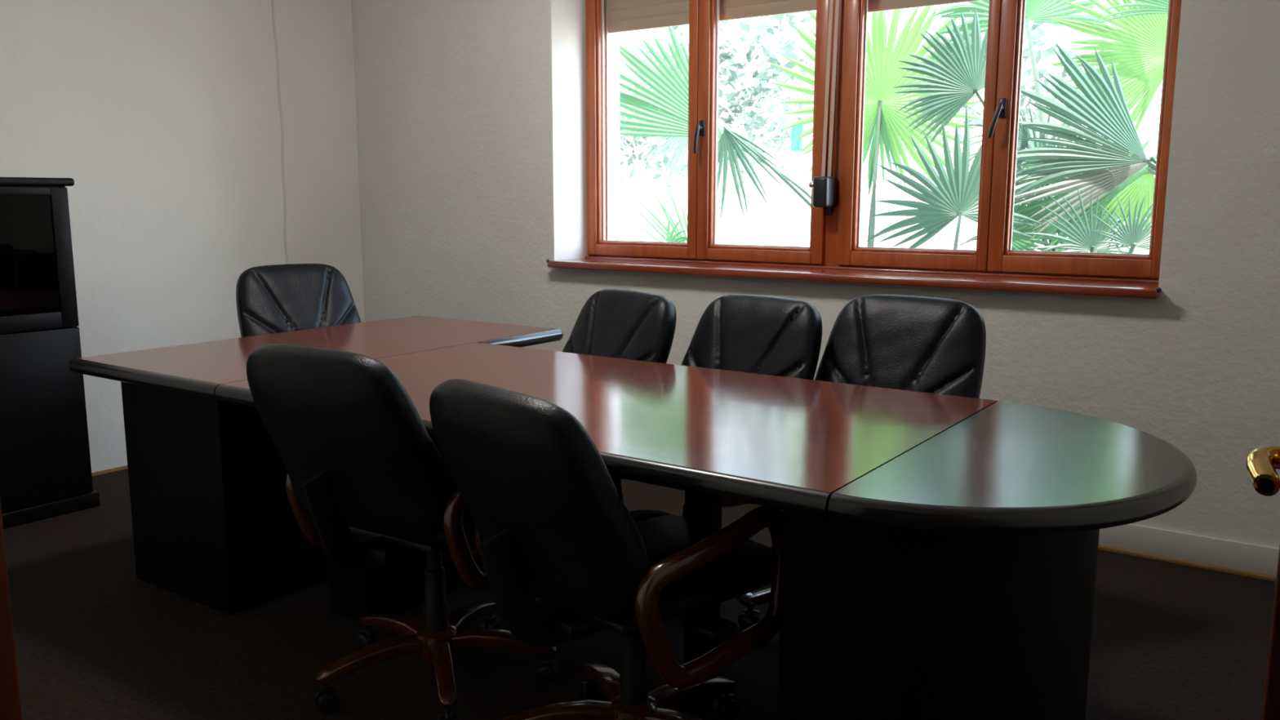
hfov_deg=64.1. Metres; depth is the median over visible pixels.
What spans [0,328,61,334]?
shelf
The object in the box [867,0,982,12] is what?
roller shutter
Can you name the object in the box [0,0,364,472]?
wall
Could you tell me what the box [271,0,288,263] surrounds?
cable
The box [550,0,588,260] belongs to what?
window reveal
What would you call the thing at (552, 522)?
office chair
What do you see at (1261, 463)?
door
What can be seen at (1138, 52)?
fan palm
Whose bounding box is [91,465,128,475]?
baseboard
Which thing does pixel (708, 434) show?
table
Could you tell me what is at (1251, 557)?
baseboard
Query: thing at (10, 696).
door frame
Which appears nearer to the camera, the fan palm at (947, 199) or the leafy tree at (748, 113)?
the fan palm at (947, 199)
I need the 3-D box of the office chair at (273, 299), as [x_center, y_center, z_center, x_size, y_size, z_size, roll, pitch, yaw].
[-1.284,0.100,4.184,0.622,0.954,0.711,-7,12,-39]
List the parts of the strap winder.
crank knob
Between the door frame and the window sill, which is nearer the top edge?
the window sill
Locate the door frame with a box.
[0,500,22,719]
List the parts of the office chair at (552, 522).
backrest, armrest, leg, seat plate, leg, leg, leg, leg, seat, armrest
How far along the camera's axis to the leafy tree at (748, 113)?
11.24 m
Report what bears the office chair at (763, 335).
on the floor
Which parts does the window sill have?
corner knob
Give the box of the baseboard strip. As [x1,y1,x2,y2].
[1097,544,1275,582]
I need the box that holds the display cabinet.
[0,177,100,528]
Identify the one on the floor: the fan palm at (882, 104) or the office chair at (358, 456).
the office chair at (358, 456)
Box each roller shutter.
[604,0,816,239]
[608,0,816,33]
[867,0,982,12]
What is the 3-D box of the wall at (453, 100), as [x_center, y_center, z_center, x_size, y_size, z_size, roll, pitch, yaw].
[0.696,-0.774,4.302,5.650,2.850,0.340,6,11,34]
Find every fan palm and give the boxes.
[619,26,811,242]
[636,137,722,244]
[768,5,980,247]
[863,105,1079,251]
[891,0,1106,251]
[952,102,1156,253]
[1013,0,1168,253]
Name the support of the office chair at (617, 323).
on the floor
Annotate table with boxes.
[68,315,563,615]
[214,342,998,706]
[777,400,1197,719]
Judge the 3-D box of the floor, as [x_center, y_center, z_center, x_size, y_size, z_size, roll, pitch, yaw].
[-1.008,0.965,2.114,5.650,0.100,5.600,6,11,34]
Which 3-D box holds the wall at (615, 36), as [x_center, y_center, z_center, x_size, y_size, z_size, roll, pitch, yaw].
[0.839,-0.806,4.504,5.650,2.850,0.160,6,11,34]
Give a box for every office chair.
[235,263,360,337]
[246,343,559,719]
[429,378,782,719]
[472,288,676,603]
[680,293,822,631]
[744,294,986,625]
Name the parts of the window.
sash, handle, handle plate, sash, rail, sash, handle, handle plate, sash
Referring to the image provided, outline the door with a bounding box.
[1244,445,1279,719]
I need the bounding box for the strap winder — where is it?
[808,0,839,215]
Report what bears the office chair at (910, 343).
on the floor
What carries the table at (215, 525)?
on the floor
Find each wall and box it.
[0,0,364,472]
[351,0,1279,548]
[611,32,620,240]
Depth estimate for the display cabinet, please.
3.90 m
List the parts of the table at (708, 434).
support post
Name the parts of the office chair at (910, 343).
leg, backrest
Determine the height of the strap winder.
1.240 m
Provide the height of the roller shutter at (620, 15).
1.450 m
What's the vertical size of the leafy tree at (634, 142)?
3.196 m
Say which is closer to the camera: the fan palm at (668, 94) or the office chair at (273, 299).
the office chair at (273, 299)
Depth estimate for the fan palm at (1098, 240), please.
4.91 m
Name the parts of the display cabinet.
glass pane, glass door, door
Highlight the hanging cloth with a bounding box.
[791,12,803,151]
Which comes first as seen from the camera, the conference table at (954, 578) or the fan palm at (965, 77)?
the conference table at (954, 578)
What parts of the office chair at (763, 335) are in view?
armrest, leg, backrest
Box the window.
[585,0,1182,283]
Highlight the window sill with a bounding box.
[546,257,1161,299]
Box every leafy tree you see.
[619,54,722,241]
[640,11,816,244]
[927,4,1161,177]
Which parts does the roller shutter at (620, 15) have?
guide rail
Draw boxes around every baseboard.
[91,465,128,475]
[1098,523,1279,576]
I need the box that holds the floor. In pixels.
[3,468,1275,719]
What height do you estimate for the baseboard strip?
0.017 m
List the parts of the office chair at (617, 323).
leg, backrest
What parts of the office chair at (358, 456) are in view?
armrest, backrest, leg, leg, seat plate, leg, seat, armrest, leg, leg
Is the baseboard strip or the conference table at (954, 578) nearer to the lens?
the conference table at (954, 578)
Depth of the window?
4.25 m
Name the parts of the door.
lever handle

